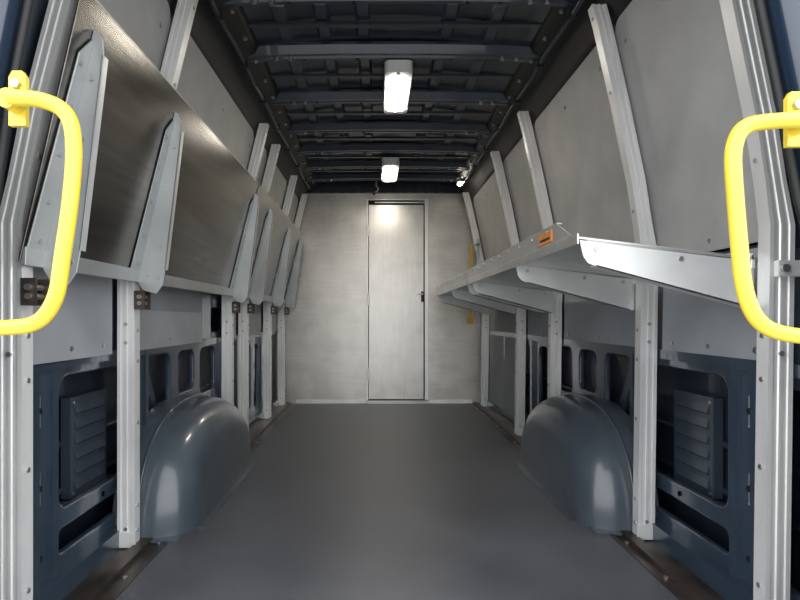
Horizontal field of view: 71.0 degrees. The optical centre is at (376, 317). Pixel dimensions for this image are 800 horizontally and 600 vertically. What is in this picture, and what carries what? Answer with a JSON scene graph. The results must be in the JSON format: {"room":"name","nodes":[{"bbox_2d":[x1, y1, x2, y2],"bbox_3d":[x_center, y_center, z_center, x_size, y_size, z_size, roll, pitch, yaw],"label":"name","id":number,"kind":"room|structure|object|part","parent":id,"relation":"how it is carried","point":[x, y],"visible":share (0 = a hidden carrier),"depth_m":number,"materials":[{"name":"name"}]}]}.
{"room":"vehicle interior","nodes":[
{"label":"vehicle interior","id":0,"kind":"room"},
{"bbox_2d":[0,0,33,202],"bbox_3d":[-0.711,-0.161,0.965,0.487,1.922,0.070,0,0,0],"label":"pillar","id":1,"kind":"structure","parent":0,"point":[15,15],"depth_m":0.98,"materials":[{"name":"metal"}]},
{"bbox_2d":[0,71,82,335],"bbox_3d":[-0.573,-0.172,0.906,0.201,0.467,0.046,0,0,0],"label":"handle","id":2,"kind":"object","parent":1,"relation":"attached to","point":[17,98],"visible":1,"depth_m":0.89,"materials":[{"name":"metal"}]},
{"bbox_2d":[0,0,318,599],"bbox_3d":[-0.738,-0.190,2.925,0.475,1.980,3.930,0,0,0],"label":"wall","id":3,"kind":"structure","parent":0,"point":[72,538],"depth_m":2.01,"materials":[{"name":"metal"}]},
{"bbox_2d":[0,0,76,599],"bbox_3d":[-0.715,-0.155,1.253,0.254,1.790,0.068,0,0,0],"label":"post","id":4,"kind":"object","parent":3,"relation":"attached to","point":[16,351],"depth_m":1.24,"materials":[{"name":"metal"}]},
{"bbox_3d":[-0.765,-0.058,1.253,0.034,0.060,0.068,0,0,0],"label":"shelf hinge bracket","id":5,"kind":"part","parent":4,"relation":"part of","materials":[{"name":"brown metal"}]},
{"bbox_2d":[33,267,111,364],"bbox_3d":[-0.845,-0.030,1.542,0.010,0.290,0.485,0,0,0],"label":"panel","id":6,"kind":"object","parent":3,"relation":"attached to","point":[82,326],"visible":0.34,"depth_m":1.59,"materials":[{"name":"metal"}]},
{"bbox_2d":[61,389,105,498],"bbox_3d":[-0.931,0.393,1.790,0.039,0.305,0.220,0,0,0],"label":"vent box","id":7,"kind":"object","parent":3,"relation":"attached to","point":[83,415],"visible":1,"depth_m":1.74,"materials":[{"name":"plastic"}]},
{"bbox_2d":[97,0,169,69],"bbox_3d":[-0.756,-0.595,1.545,0.191,0.810,0.550,0,0,0],"label":"panel","id":8,"kind":"object","parent":3,"relation":"attached to","point":[146,22],"visible":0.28,"depth_m":1.68,"materials":[{"name":"metal"}]},
{"bbox_2d":[117,0,197,547],"bbox_3d":[-0.715,-0.155,1.826,0.254,1.790,0.068,0,0,0],"label":"post","id":9,"kind":"object","parent":3,"relation":"attached to","point":[128,318],"depth_m":1.81,"materials":[{"name":"metal"}]},
{"bbox_2d":[18,0,259,302],"bbox_3d":[-0.704,-0.403,2.107,0.152,0.650,1.785,0,0,0],"label":"shelf","id":10,"kind":"object","parent":9,"relation":"attached to","point":[163,201],"visible":0.94,"depth_m":1.65,"materials":[{"name":"metal"}]},
{"bbox_3d":[-0.765,-0.058,1.826,0.034,0.060,0.068,0,0,0],"label":"shelf hinge bracket","id":11,"kind":"part","parent":9,"relation":"part of","materials":[{"name":"brown metal"}]},
{"bbox_2d":[140,286,201,349],"bbox_3d":[-0.845,-0.030,2.283,0.010,0.290,0.835,0,0,0],"label":"panel","id":12,"kind":"object","parent":3,"relation":"attached to","point":[174,317],"visible":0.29,"depth_m":2.30,"materials":[{"name":"metal"}]},
{"bbox_2d":[176,36,253,169],"bbox_3d":[-0.756,-0.595,2.475,0.191,0.810,1.130,0,0,0],"label":"panel","id":13,"kind":"object","parent":3,"relation":"attached to","point":[199,85],"visible":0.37,"depth_m":2.34,"materials":[{"name":"metal"}]},
{"bbox_2d":[234,300,235,336],"bbox_3d":[-0.845,-0.030,3.220,0.010,0.290,0.260,0,0,0],"label":"panel","id":14,"kind":"object","parent":3,"relation":"attached to","point":[234,300],"visible":0.07,"depth_m":3.32,"materials":[{"name":"metal"}]},
{"bbox_2d":[222,123,268,404],"bbox_3d":[-0.715,-0.155,3.040,0.254,1.790,0.068,0,0,0],"label":"post","id":15,"kind":"object","parent":3,"relation":"attached to","point":[227,315],"depth_m":3.02,"materials":[{"name":"metal"}]},
{"bbox_3d":[-0.765,-0.058,3.040,0.034,0.060,0.068,0,0,0],"label":"shelf hinge bracket","id":16,"kind":"part","parent":15,"relation":"part of","materials":[{"name":"brown metal"}]},
{"bbox_2d":[249,299,260,334],"bbox_3d":[-0.845,-0.030,3.770,0.010,0.290,0.620,0,0,0],"label":"panel","id":17,"kind":"object","parent":3,"relation":"attached to","point":[254,318],"visible":0.36,"depth_m":3.89,"materials":[{"name":"metal"}]},
{"bbox_2d":[208,0,309,188],"bbox_3d":[-0.571,-1.093,2.870,0.028,0.031,3.701,0,0,0],"label":"roof rail","id":18,"kind":"object","parent":3,"relation":"attached to","point":[217,12],"visible":1,"depth_m":2.49,"materials":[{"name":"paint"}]},
{"bbox_2d":[238,144,280,430],"bbox_3d":[-0.715,-0.155,3.400,0.254,1.790,0.068,0,0,0],"label":"post","id":19,"kind":"object","parent":3,"relation":"attached to","point":[243,316],"depth_m":3.38,"materials":[{"name":"metal"}]},
{"bbox_3d":[-0.765,-0.058,3.400,0.034,0.060,0.068,0,0,0],"label":"shelf hinge bracket","id":20,"kind":"part","parent":19,"relation":"part of","materials":[{"name":"brown metal"}]},
{"bbox_2d":[247,184,302,308],"bbox_3d":[-0.704,-0.403,3.905,0.152,0.650,1.750,0,0,0],"label":"shelf","id":21,"kind":"object","parent":19,"relation":"attached to","point":[278,243],"visible":0.96,"depth_m":3.85,"materials":[{"name":"metal"}]},
{"bbox_2d":[256,148,266,191],"bbox_3d":[-0.756,-0.595,3.245,0.191,0.810,0.290,0,0,0],"label":"panel","id":22,"kind":"object","parent":3,"relation":"attached to","point":[263,159],"visible":0.16,"depth_m":3.33,"materials":[{"name":"metal"}]},
{"bbox_2d":[272,303,275,331],"bbox_3d":[-0.845,-0.030,4.445,0.010,0.290,0.490,0,0,0],"label":"panel","id":23,"kind":"object","parent":3,"relation":"attached to","point":[273,315],"visible":0.14,"depth_m":4.57,"materials":[{"name":"metal"}]},
{"bbox_2d":[269,166,285,207],"bbox_3d":[-0.756,-0.595,3.800,0.191,0.810,0.660,0,0,0],"label":"panel","id":24,"kind":"object","parent":3,"relation":"attached to","point":[278,185],"visible":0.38,"depth_m":3.87,"materials":[{"name":"metal"}]},
{"bbox_2d":[263,175,297,418],"bbox_3d":[-0.715,-0.155,4.140,0.254,1.790,0.068,0,0,0],"label":"post","id":25,"kind":"object","parent":3,"relation":"attached to","point":[267,316],"depth_m":4.12,"materials":[{"name":"metal"}]},
{"bbox_3d":[-0.765,-0.058,4.140,0.034,0.060,0.068,0,0,0],"label":"shelf hinge bracket","id":26,"kind":"part","parent":25,"relation":"part of","materials":[{"name":"brown metal"}]},
{"bbox_2d":[288,193,297,221],"bbox_3d":[-0.756,-0.595,4.475,0.191,0.810,0.510,0,0,0],"label":"panel","id":27,"kind":"object","parent":3,"relation":"attached to","point":[293,207],"visible":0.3,"depth_m":4.58,"materials":[{"name":"metal"}]},
{"bbox_2d":[278,194,307,405],"bbox_3d":[-0.715,-0.155,4.750,0.254,1.790,0.068,0,0,0],"label":"post","id":28,"kind":"object","parent":3,"relation":"attached to","point":[281,317],"depth_m":4.73,"materials":[{"name":"metal"}]},
{"bbox_3d":[-0.765,-0.058,4.750,0.034,0.060,0.068,0,0,0],"label":"shelf hinge bracket","id":29,"kind":"part","parent":28,"relation":"part of","materials":[{"name":"brown metal"}]},
{"bbox_2d":[277,181,481,403],"bbox_3d":[0.045,-0.205,4.865,2.000,2.010,0.070,0,0,0],"label":"wall","id":30,"kind":"structure","parent":0,"point":[325,329],"depth_m":4.87,"materials":[{"name":"metal"}]},
{"bbox_2d":[366,199,427,403],"bbox_3d":[0.176,-0.149,4.859,0.536,1.778,0.078,0,0,0],"label":"door","id":31,"kind":"structure","parent":30,"relation":"in","point":[396,229],"depth_m":4.86,"materials":[{"name":"metal"}]},
{"bbox_2d":[63,402,724,599],"bbox_3d":[0.045,0.765,2.905,2.000,0.070,3.970,0,0,0],"label":"floor","id":32,"kind":"structure","parent":0,"point":[339,501],"depth_m":1.93,"materials":[{"name":"rubber"}]},
{"bbox_2d":[112,393,255,542],"bbox_3d":[-0.744,0.537,2.381,0.273,0.409,1.072,0,0,0],"label":"wheel arch","id":33,"kind":"object","parent":32,"relation":"on","point":[195,450],"visible":0.93,"depth_m":2.04,"materials":[{"name":"paint"}]},
{"bbox_2d":[516,392,658,535],"bbox_3d":[0.834,0.537,2.416,0.273,0.409,1.012,0,0,0],"label":"wheel arch","id":34,"kind":"object","parent":32,"relation":"on","point":[577,450],"visible":0.97,"depth_m":2.10,"materials":[{"name":"paint"}]},
{"bbox_2d":[223,0,574,183],"bbox_3d":[0.055,-1.157,2.945,1.340,0.079,3.890,0,0,0],"label":"ceiling","id":35,"kind":"structure","parent":0,"point":[325,59],"depth_m":2.65,"materials":[{"name":"paint"}]},
{"bbox_2d":[381,157,398,181],"bbox_3d":[0.095,-1.095,4.170,0.124,0.065,0.500,0,0,0],"label":"ceiling light","id":36,"kind":"object","parent":35,"relation":"attached to","point":[390,165],"depth_m":4.02,"materials":[{"name":"white plastic"}]},
{"bbox_2d":[383,60,412,113],"bbox_3d":[0.095,-1.095,2.690,0.124,0.065,0.500,0,0,0],"label":"ceiling light","id":37,"kind":"object","parent":35,"relation":"attached to","point":[398,74],"depth_m":2.57,"materials":[{"name":"white plastic"}]},
{"bbox_2d":[456,177,462,185],"bbox_3d":[0.670,-1.104,4.535,0.052,0.073,0.072,0,0,0],"label":"lamp","id":38,"kind":"object","parent":35,"relation":"attached to","point":[459,181],"visible":0.98,"depth_m":4.52,"materials":[{"name":"white plastic"}]},
{"bbox_2d":[452,0,799,599],"bbox_3d":[0.855,-0.190,2.925,0.420,1.980,3.930,0,0,0],"label":"wall","id":39,"kind":"structure","parent":0,"point":[713,539],"depth_m":1.88,"materials":[{"name":"metal"}]},
{"bbox_2d":[462,192,488,406],"bbox_3d":[0.830,-0.155,4.698,0.222,1.790,0.044,0,0,0],"label":"post","id":40,"kind":"object","parent":39,"relation":"attached to","point":[485,318],"visible":0.77,"depth_m":4.68,"materials":[{"name":"metal"}]},
{"bbox_2d":[467,239,478,323],"bbox_3d":[0.802,-0.305,4.662,0.095,0.710,0.025,0,0,0],"label":"strap","id":41,"kind":"object","parent":40,"relation":"attached to","point":[470,319],"visible":0.61,"depth_m":4.66,"materials":[{"name":"fabric"}]},
{"bbox_2d":[473,172,510,259],"bbox_3d":[0.875,-0.590,4.145,0.159,0.800,1.030,0,0,0],"label":"panel","id":42,"kind":"object","parent":39,"relation":"attached to","point":[488,205],"visible":0.37,"depth_m":4.15,"materials":[{"name":"metal"}]},
{"bbox_2d":[489,309,515,417],"bbox_3d":[0.942,0.258,4.122,0.021,0.865,1.075,0,0,0],"label":"panel","id":43,"kind":"object","parent":39,"relation":"attached to","point":[502,371],"visible":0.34,"depth_m":4.18,"materials":[{"name":"metal"}]},
{"bbox_2d":[490,151,525,435],"bbox_3d":[0.830,-0.155,3.538,0.222,1.790,0.044,0,0,0],"label":"post","id":44,"kind":"object","parent":39,"relation":"attached to","point":[520,339],"visible":0.79,"depth_m":3.52,"materials":[{"name":"metal"}]},
{"bbox_2d":[436,270,544,314],"bbox_3d":[0.675,-0.137,3.685,0.420,0.226,1.530,0,0,0],"label":"shelf","id":45,"kind":"object","parent":44,"relation":"attached to","point":[455,291],"visible":0.7,"depth_m":3.57,"materials":[{"name":"metal"}]},
{"bbox_2d":[459,0,584,188],"bbox_3d":[0.702,-1.093,2.870,0.028,0.031,3.701,0,0,0],"label":"cable conduit","id":46,"kind":"object","parent":39,"relation":"attached to","point":[572,12],"visible":0.98,"depth_m":2.48,"materials":[{"name":"paint"}]},
{"bbox_2d":[504,137,542,241],"bbox_3d":[0.875,-0.590,3.245,0.159,0.800,0.590,0,0,0],"label":"panel","id":47,"kind":"object","parent":39,"relation":"attached to","point":[516,164],"visible":0.39,"depth_m":3.27,"materials":[{"name":"metal"}]},
{"bbox_2d":[528,310,548,336],"bbox_3d":[0.946,-0.033,3.200,0.014,0.285,0.600,0,0,0],"label":"panel","id":48,"kind":"object","parent":39,"relation":"attached to","point":[537,322],"visible":0.24,"depth_m":3.27,"materials":[{"name":"metal"}]},
{"bbox_2d":[517,111,561,398],"bbox_3d":[0.830,-0.155,2.858,0.222,1.790,0.044,0,0,0],"label":"post","id":49,"kind":"object","parent":39,"relation":"attached to","point":[555,318],"visible":0.52,"depth_m":2.84,"materials":[{"name":"metal"}]},
{"bbox_2d":[467,223,754,312],"bbox_3d":[0.675,-0.137,2.104,0.420,0.226,1.592,0,0,0],"label":"shelf","id":50,"kind":"object","parent":49,"relation":"attached to","point":[552,261],"visible":0.93,"depth_m":1.61,"materials":[{"name":"metal"}]},
{"bbox_2d":[535,46,634,242],"bbox_3d":[0.875,-0.590,2.422,0.159,0.800,0.875,0,0,0],"label":"panel","id":51,"kind":"object","parent":39,"relation":"attached to","point":[576,137],"visible":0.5,"depth_m":2.32,"materials":[{"name":"metal"}]},
{"bbox_2d":[564,284,635,346],"bbox_3d":[0.946,-0.033,2.380,0.014,0.285,0.880,0,0,0],"label":"panel","id":52,"kind":"object","parent":39,"relation":"attached to","point":[584,320],"visible":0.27,"depth_m":2.40,"materials":[{"name":"metal"}]},
{"bbox_2d":[588,4,657,539],"bbox_3d":[0.830,-0.155,1.890,0.222,1.790,0.044,0,0,0],"label":"post","id":53,"kind":"object","parent":39,"relation":"attached to","point":[646,310],"visible":0.94,"depth_m":1.88,"materials":[{"name":"metal"}]},
{"bbox_2d":[615,0,757,251],"bbox_3d":[0.875,-0.590,1.593,0.159,0.800,0.605,0,0,0],"label":"panel","id":54,"kind":"object","parent":39,"relation":"attached to","point":[676,63],"visible":0.58,"depth_m":1.62,"materials":[{"name":"metal"}]},
{"bbox_2d":[674,389,722,498],"bbox_3d":[1.021,0.393,1.790,0.039,0.305,0.220,0,0,0],"label":"vent box","id":55,"kind":"object","parent":39,"relation":"attached to","point":[698,417],"visible":1,"depth_m":1.75,"materials":[{"name":"plastic"}]},
{"bbox_2d":[662,248,757,359],"bbox_3d":[0.946,-0.033,1.593,0.014,0.285,0.515,0,0,0],"label":"panel","id":56,"kind":"object","parent":39,"relation":"attached to","point":[691,324],"visible":0.51,"depth_m":1.60,"materials":[{"name":"metal"}]},
{"bbox_2d":[719,0,794,599],"bbox_3d":[0.830,-0.155,1.278,0.222,1.790,0.044,0,0,0],"label":"post","id":57,"kind":"object","parent":39,"relation":"attached to","point":[775,218],"visible":0.86,"depth_m":1.26,"materials":[{"name":"metal"}]},
{"bbox_2d":[774,260,799,276],"bbox_3d":[0.936,-0.110,1.242,0.097,0.036,0.025,0,0,0],"label":"bracket","id":58,"kind":"object","parent":57,"relation":"attached to","point":[782,268],"visible":1,"depth_m":1.24,"materials":[{"name":"metal"}]},
{"bbox_2d":[753,0,799,223],"bbox_3d":[0.786,-0.161,0.965,0.517,1.922,0.070,0,0,0],"label":"pillar","id":59,"kind":"structure","parent":0,"point":[778,20],"depth_m":0.97,"materials":[{"name":"metal"}]},
{"bbox_2d":[724,91,799,343],"bbox_3d":[0.646,-0.148,0.906,0.179,0.447,0.046,0,0,0],"label":"handle","id":60,"kind":"object","parent":59,"relation":"attached to","point":[788,120],"visible":1,"depth_m":0.89,"materials":[{"name":"metal"}]}
]}

